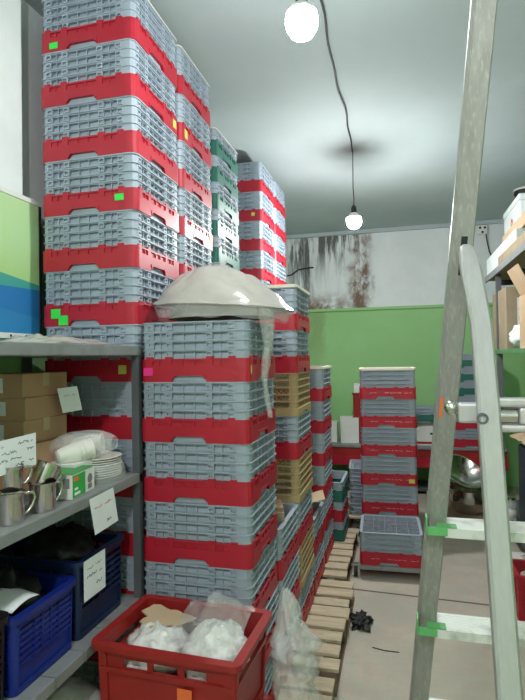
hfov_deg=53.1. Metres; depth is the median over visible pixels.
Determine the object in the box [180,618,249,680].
plastic bag
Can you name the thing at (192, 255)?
dish rack
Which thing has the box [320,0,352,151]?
cord
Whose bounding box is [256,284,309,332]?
dish rack
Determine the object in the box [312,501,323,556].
dish rack
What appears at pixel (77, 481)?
product box
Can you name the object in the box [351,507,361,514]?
tier
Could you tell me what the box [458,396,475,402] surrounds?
dish rack
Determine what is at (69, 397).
paper note
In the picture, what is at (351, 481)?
tier
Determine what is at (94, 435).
cup
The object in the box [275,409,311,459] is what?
dish rack
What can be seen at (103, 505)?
paper note
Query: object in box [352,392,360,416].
plastic crate
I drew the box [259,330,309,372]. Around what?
dish rack
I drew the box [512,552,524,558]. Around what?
box
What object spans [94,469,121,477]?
plate
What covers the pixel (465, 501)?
stock pot
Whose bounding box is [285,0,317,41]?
hanging bulb
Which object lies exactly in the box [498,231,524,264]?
cardboard box
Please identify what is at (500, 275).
shelving unit
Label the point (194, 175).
dish rack
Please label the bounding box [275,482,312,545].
dish rack
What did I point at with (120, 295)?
dish rack
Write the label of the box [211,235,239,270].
dish rack
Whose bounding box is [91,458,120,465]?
plate
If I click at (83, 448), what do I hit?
cup
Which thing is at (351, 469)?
tier
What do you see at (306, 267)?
cable
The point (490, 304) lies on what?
trim
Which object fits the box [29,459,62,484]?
jug
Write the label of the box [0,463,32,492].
jug
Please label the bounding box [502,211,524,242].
cardboard box
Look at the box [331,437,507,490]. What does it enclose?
bench
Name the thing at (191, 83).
dish rack
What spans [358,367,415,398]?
dish rack
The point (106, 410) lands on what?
dish rack
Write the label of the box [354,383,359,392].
cardboard box
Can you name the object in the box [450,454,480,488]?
steel bowl
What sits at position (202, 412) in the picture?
dish rack
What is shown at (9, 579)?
bag
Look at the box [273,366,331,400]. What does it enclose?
dish rack
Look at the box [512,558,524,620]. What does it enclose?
plastic crate
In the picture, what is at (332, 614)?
pallet
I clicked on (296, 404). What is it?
dish rack
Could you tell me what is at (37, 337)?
plastic film
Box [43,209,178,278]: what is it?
dish rack
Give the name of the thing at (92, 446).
cup
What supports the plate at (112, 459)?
on the plate at (116, 460)
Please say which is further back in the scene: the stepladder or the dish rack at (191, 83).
the dish rack at (191, 83)
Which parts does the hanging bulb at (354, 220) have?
drop cord, glass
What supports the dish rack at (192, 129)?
on the dish rack at (194, 175)
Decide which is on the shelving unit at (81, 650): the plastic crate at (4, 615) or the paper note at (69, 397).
the plastic crate at (4, 615)
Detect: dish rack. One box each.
[41,0,176,89]
[41,38,176,134]
[43,95,177,183]
[43,152,178,232]
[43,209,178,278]
[44,267,179,326]
[45,324,143,381]
[54,496,145,555]
[66,381,143,439]
[70,663,99,687]
[73,437,145,497]
[84,624,133,664]
[106,555,145,594]
[142,320,274,381]
[142,377,275,443]
[144,429,276,506]
[144,484,276,569]
[144,538,276,625]
[175,44,209,126]
[175,93,211,169]
[176,140,211,208]
[177,187,212,250]
[177,234,211,274]
[210,127,237,176]
[210,155,237,199]
[210,182,238,224]
[211,208,238,248]
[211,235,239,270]
[237,161,273,204]
[238,191,273,231]
[238,221,274,258]
[238,250,274,284]
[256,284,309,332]
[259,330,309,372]
[263,584,279,665]
[264,641,279,699]
[272,181,285,218]
[273,207,285,242]
[273,234,285,267]
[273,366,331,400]
[273,371,310,415]
[274,261,286,284]
[275,398,331,433]
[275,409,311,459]
[275,447,312,502]
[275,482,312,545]
[275,503,298,580]
[277,457,332,497]
[277,549,300,632]
[278,426,331,465]
[278,598,300,683]
[299,524,313,589]
[299,566,313,632]
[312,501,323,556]
[313,538,324,594]
[321,486,333,530]
[324,517,333,563]
[332,470,347,502]
[333,492,348,521]
[333,508,348,541]
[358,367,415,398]
[360,399,416,427]
[360,427,417,456]
[360,455,417,486]
[360,514,422,568]
[362,485,418,515]
[362,513,417,516]
[416,405,434,422]
[454,430,478,447]
[455,419,476,429]
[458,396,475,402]
[459,382,474,395]
[460,368,473,381]
[462,354,472,367]
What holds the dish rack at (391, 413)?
on the dish rack at (379, 441)
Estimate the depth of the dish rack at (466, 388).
6.57 m
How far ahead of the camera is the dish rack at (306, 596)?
3.34 m
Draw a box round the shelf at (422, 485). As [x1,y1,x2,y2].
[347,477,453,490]
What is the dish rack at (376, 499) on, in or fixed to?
on the dish rack at (362, 513)
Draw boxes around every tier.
[349,459,360,471]
[349,472,360,483]
[349,494,361,507]
[350,467,360,479]
[350,484,361,491]
[350,491,361,495]
[350,496,361,503]
[351,463,360,475]
[351,484,361,487]
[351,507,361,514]
[352,496,361,499]
[352,507,361,511]
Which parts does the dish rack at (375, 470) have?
handle panel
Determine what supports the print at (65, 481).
attached to the product box at (77, 481)
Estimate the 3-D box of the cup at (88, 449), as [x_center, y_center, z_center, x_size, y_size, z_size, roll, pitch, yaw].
[-0.733,0.398,2.075,0.096,0.087,0.086,0,-1,-40]
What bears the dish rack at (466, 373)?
on the dish rack at (466, 388)
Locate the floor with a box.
[280,487,524,699]
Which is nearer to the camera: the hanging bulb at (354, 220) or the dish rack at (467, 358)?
the hanging bulb at (354, 220)
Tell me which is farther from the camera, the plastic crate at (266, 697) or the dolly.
the dolly
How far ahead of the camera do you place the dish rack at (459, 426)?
6.57 m
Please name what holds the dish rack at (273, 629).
on the dish rack at (272, 670)
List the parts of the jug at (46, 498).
handle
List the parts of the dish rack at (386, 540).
handle panel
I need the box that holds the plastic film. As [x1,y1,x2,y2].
[0,333,120,344]
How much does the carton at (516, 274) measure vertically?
0.623 m
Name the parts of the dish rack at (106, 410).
handle panel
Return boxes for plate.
[91,451,121,461]
[91,456,121,463]
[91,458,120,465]
[94,460,121,468]
[94,462,121,470]
[94,465,120,472]
[94,466,121,475]
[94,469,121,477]
[94,471,121,479]
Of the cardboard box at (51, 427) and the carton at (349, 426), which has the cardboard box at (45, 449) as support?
the cardboard box at (51, 427)
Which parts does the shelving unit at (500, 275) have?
post, shelf, green shelf, shelf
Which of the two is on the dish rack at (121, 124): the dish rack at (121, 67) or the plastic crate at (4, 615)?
the dish rack at (121, 67)
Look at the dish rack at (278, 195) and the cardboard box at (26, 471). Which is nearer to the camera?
the cardboard box at (26, 471)
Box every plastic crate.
[0,530,123,640]
[0,610,8,699]
[3,570,75,697]
[91,594,271,699]
[262,694,275,699]
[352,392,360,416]
[352,416,360,442]
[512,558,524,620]
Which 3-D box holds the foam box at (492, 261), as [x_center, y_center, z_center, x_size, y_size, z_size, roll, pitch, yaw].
[2.273,-0.874,4.866,0.150,0.184,1.450,-1,-1,15]
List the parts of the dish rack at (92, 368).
handle panel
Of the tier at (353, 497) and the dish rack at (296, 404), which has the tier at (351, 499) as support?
the tier at (353, 497)
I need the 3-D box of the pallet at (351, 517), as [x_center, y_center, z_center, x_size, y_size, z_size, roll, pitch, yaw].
[0.959,1.798,5.825,1.083,0.140,0.790,-1,-1,15]
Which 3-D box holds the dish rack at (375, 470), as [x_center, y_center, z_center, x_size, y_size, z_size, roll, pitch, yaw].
[1.192,1.094,4.972,0.505,0.259,0.505,-1,-1,13]
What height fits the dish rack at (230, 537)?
0.259 m
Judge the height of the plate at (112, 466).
0.018 m
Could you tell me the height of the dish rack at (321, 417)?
0.259 m
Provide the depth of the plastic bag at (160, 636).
1.98 m
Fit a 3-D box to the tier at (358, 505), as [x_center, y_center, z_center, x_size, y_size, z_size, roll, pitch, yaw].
[1.197,1.620,5.666,0.499,0.040,0.499,-1,-1,11]
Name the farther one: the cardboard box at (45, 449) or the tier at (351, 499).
the tier at (351, 499)
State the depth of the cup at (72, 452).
2.03 m
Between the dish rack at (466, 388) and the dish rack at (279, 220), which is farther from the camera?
the dish rack at (466, 388)
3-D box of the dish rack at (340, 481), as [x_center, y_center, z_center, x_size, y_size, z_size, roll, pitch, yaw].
[0.541,1.282,4.992,0.505,0.175,0.505,-1,-1,15]
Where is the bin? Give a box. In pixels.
[518,444,524,521]
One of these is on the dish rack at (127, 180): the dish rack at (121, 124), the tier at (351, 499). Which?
the dish rack at (121, 124)
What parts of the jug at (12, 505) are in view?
handle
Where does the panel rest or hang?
attached to the pillar
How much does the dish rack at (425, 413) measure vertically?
0.175 m
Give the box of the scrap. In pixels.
[349,609,373,631]
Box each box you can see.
[0,186,41,337]
[0,372,66,397]
[0,394,66,420]
[0,414,66,441]
[23,467,34,494]
[30,465,94,499]
[32,435,72,467]
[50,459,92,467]
[331,420,338,441]
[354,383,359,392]
[416,423,432,445]
[477,225,486,234]
[487,228,524,274]
[493,286,519,349]
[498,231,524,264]
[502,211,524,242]
[503,193,524,234]
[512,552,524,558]
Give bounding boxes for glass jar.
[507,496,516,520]
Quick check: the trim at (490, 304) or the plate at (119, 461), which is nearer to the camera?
the plate at (119, 461)
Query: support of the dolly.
on the floor
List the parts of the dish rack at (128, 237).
handle panel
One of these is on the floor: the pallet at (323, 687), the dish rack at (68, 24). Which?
the pallet at (323, 687)
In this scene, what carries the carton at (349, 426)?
on the bench
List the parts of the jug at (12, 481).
handle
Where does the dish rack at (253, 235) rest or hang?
on the dish rack at (259, 264)
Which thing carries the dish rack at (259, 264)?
on the dish rack
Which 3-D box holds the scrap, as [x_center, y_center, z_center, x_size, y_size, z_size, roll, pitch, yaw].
[0.659,1.818,3.541,0.180,0.071,0.258,-1,-1,15]
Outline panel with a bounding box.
[0,183,20,339]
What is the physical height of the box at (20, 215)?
0.673 m
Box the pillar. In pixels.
[21,0,46,371]
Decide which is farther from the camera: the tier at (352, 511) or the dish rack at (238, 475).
the tier at (352, 511)
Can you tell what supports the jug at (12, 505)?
on the shelving unit at (81, 650)
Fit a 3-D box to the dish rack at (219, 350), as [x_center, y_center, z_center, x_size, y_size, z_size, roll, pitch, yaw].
[-0.235,0.009,2.487,0.505,0.259,0.505,-1,-1,15]
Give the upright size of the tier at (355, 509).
0.040 m
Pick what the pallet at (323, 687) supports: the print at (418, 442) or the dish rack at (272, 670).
the dish rack at (272, 670)
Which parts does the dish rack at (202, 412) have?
handle panel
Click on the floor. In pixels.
(461, 670)
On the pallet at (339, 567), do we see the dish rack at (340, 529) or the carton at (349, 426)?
the dish rack at (340, 529)
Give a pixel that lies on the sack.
(73, 688)
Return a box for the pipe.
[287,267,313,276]
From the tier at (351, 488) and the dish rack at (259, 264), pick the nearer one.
the dish rack at (259, 264)
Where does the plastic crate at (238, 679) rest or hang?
on the plastic crate at (266, 697)
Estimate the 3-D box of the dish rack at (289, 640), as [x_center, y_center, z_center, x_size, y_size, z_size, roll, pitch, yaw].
[-0.069,1.572,2.959,0.505,0.259,0.505,-1,-1,14]
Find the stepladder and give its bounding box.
[409,0,524,699]
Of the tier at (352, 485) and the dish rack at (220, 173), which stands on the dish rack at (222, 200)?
the dish rack at (220, 173)
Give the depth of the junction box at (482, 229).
7.12 m
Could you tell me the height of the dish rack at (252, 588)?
0.259 m
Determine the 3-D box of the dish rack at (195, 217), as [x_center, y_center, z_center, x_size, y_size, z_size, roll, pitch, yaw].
[-0.613,-0.754,3.165,0.505,0.259,0.505,-1,-1,15]
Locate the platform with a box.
[426,491,482,518]
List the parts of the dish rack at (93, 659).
handle panel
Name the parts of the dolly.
frame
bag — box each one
[0,562,44,615]
[13,521,95,602]
[124,619,188,674]
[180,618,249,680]
[509,324,519,346]
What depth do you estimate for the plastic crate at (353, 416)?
7.05 m
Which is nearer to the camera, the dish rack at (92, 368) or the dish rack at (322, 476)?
the dish rack at (92, 368)
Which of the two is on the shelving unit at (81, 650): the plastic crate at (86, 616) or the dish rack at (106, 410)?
the plastic crate at (86, 616)
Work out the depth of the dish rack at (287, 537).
2.84 m
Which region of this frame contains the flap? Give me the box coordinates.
[510,432,524,444]
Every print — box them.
[56,479,69,496]
[88,473,91,488]
[417,441,431,443]
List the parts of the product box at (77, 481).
green panel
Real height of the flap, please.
0.093 m
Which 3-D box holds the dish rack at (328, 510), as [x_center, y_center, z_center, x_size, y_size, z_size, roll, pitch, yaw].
[0.330,1.328,4.503,0.505,0.259,0.505,-1,-1,15]
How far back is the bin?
4.42 m
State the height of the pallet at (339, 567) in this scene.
0.140 m
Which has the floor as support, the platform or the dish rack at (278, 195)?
the platform
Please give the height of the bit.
0.006 m
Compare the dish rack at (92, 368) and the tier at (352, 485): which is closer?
the dish rack at (92, 368)
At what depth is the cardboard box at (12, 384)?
2.00 m
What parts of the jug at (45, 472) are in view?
handle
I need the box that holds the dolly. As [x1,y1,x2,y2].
[351,525,423,575]
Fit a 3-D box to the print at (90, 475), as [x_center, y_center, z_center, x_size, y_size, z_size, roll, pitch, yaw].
[-0.656,0.496,1.997,0.001,0.056,0.036,-1,-1,9]
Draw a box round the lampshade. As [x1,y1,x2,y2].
[151,264,294,321]
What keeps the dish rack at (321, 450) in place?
on the dish rack at (322, 476)
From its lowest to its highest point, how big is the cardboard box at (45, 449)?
0.090 m
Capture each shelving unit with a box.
[0,341,143,699]
[485,241,524,549]
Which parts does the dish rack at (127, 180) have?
handle panel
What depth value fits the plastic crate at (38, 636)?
1.74 m
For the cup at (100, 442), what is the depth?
2.19 m
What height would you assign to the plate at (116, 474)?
0.018 m
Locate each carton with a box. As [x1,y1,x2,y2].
[312,490,324,502]
[340,416,358,442]
[507,264,524,347]
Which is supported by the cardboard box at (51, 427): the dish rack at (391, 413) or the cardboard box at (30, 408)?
the cardboard box at (30, 408)
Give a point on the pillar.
(33, 176)
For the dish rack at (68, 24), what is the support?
on the dish rack at (121, 67)
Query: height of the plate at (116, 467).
0.018 m
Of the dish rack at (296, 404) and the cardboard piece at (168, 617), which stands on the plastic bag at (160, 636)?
the cardboard piece at (168, 617)
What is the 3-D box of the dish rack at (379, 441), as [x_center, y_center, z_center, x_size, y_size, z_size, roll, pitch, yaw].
[1.192,0.834,4.975,0.505,0.259,0.505,-1,-1,13]
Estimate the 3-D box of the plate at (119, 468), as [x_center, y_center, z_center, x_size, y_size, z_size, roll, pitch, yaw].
[-0.692,0.506,2.198,0.203,0.018,0.203,-1,-1,15]
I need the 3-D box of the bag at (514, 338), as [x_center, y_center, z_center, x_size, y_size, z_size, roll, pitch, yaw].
[2.208,-0.115,4.468,0.189,0.220,0.373,-1,-1,15]
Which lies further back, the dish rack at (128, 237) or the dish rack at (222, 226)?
the dish rack at (222, 226)
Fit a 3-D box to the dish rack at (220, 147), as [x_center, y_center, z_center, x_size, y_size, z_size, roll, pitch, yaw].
[-0.482,-1.359,3.725,0.505,0.181,0.505,-1,-1,15]
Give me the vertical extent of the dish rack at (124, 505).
0.259 m
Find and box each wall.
[0,0,22,554]
[285,224,524,486]
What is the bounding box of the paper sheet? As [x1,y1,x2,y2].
[0,588,38,613]
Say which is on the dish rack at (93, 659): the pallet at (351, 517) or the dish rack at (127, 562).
the dish rack at (127, 562)
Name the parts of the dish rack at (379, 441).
handle panel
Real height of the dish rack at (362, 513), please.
0.259 m
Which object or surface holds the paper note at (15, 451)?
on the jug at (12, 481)
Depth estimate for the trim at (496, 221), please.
7.49 m
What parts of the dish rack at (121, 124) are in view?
handle panel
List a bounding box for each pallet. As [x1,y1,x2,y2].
[277,672,334,699]
[291,579,354,696]
[322,528,358,581]
[348,497,360,527]
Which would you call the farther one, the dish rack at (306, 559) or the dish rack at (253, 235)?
the dish rack at (253, 235)
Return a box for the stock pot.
[449,484,482,514]
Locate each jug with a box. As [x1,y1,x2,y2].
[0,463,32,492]
[0,489,35,526]
[28,479,63,512]
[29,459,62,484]
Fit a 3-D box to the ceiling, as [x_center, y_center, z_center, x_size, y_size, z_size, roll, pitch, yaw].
[0.744,-1.841,2.874,3.950,0.100,9.900,-1,-1,15]
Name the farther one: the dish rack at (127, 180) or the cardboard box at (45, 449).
the dish rack at (127, 180)
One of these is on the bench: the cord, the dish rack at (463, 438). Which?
the dish rack at (463, 438)
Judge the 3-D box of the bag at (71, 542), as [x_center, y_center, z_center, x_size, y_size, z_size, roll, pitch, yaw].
[-0.839,0.872,2.151,0.385,0.331,0.306,-1,-1,15]
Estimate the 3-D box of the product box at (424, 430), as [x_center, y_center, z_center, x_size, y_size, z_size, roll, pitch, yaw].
[2.147,1.080,6.921,0.520,0.300,0.362,-1,-1,15]
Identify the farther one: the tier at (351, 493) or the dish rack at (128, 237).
the tier at (351, 493)
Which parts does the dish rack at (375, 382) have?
handle panel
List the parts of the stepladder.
locking knob, support leg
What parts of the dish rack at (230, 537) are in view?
handle panel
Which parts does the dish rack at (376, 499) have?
handle panel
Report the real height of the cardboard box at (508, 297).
0.560 m
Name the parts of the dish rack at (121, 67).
handle panel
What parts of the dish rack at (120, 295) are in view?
handle panel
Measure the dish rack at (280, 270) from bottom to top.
0.259 m
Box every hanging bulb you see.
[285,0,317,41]
[347,152,361,228]
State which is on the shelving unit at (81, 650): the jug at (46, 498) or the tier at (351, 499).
the jug at (46, 498)
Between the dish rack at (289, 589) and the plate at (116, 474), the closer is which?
the plate at (116, 474)
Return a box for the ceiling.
[25,0,524,234]
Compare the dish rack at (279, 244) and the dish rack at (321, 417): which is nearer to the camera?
the dish rack at (321, 417)
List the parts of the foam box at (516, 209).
lid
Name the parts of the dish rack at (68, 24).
handle panel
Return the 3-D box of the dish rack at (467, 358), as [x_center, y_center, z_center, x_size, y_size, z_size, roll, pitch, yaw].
[2.672,0.141,6.791,0.505,0.175,0.505,-1,-1,15]
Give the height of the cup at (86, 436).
0.086 m
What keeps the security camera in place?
attached to the ceiling
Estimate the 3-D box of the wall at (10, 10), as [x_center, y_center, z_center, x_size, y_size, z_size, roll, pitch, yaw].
[-1.670,0.025,0.578,0.075,3.620,3.970,-1,-1,15]
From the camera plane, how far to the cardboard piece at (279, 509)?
2.83 m
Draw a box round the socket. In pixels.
[351,205,356,212]
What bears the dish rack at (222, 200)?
on the dish rack at (222, 226)
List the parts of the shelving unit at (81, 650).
post, shelf, slatted shelf, shelf, post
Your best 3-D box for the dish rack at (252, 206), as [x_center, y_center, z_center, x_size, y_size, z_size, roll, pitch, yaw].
[-0.185,-1.256,4.890,0.505,0.259,0.505,-1,-1,14]
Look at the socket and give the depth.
4.61 m
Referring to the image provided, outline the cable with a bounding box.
[485,234,491,254]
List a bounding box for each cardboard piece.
[140,604,196,628]
[275,499,283,521]
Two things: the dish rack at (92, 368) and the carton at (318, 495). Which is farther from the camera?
the carton at (318, 495)
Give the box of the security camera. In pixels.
[513,186,524,197]
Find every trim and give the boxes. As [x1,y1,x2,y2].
[286,219,503,239]
[308,302,492,311]
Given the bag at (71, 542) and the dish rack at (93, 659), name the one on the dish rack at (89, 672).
the dish rack at (93, 659)
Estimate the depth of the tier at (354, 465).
5.49 m
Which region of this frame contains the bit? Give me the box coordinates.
[372,647,398,652]
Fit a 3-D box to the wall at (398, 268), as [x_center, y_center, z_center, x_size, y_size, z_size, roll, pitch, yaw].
[2.007,0.067,7.547,3.950,3.620,0.180,-1,-1,15]
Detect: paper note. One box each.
[0,433,35,475]
[57,386,81,412]
[84,549,104,602]
[89,488,117,534]
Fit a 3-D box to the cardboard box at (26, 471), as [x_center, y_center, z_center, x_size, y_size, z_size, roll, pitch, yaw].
[-0.970,0.495,2.108,0.266,0.096,0.255,-1,-1,15]
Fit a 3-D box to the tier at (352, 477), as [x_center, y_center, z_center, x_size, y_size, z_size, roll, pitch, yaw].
[1.203,1.336,5.667,0.499,0.040,0.499,-1,-1,10]
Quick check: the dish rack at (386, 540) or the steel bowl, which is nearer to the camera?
the dish rack at (386, 540)
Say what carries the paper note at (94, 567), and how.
attached to the plastic crate at (86, 616)
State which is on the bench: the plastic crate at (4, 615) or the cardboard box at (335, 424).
the cardboard box at (335, 424)
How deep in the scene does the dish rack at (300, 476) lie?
3.18 m
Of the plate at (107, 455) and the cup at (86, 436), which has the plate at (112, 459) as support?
the plate at (107, 455)
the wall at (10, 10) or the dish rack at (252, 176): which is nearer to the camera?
the wall at (10, 10)
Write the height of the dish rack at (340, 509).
0.175 m
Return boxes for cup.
[54,441,82,463]
[71,435,88,442]
[76,440,86,460]
[81,439,91,459]
[86,438,95,458]
[92,434,97,453]
[96,433,104,453]
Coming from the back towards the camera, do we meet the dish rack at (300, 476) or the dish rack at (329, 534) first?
the dish rack at (329, 534)
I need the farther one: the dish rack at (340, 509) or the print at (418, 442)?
the print at (418, 442)
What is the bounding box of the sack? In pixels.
[46,676,100,699]
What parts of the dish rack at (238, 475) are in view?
handle panel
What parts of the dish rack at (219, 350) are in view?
handle panel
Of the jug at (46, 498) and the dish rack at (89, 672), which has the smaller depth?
the jug at (46, 498)
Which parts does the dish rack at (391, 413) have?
handle panel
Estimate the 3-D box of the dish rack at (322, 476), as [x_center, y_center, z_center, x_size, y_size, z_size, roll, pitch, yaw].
[0.325,1.069,4.505,0.505,0.259,0.505,-1,-1,15]
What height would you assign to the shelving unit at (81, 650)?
1.860 m

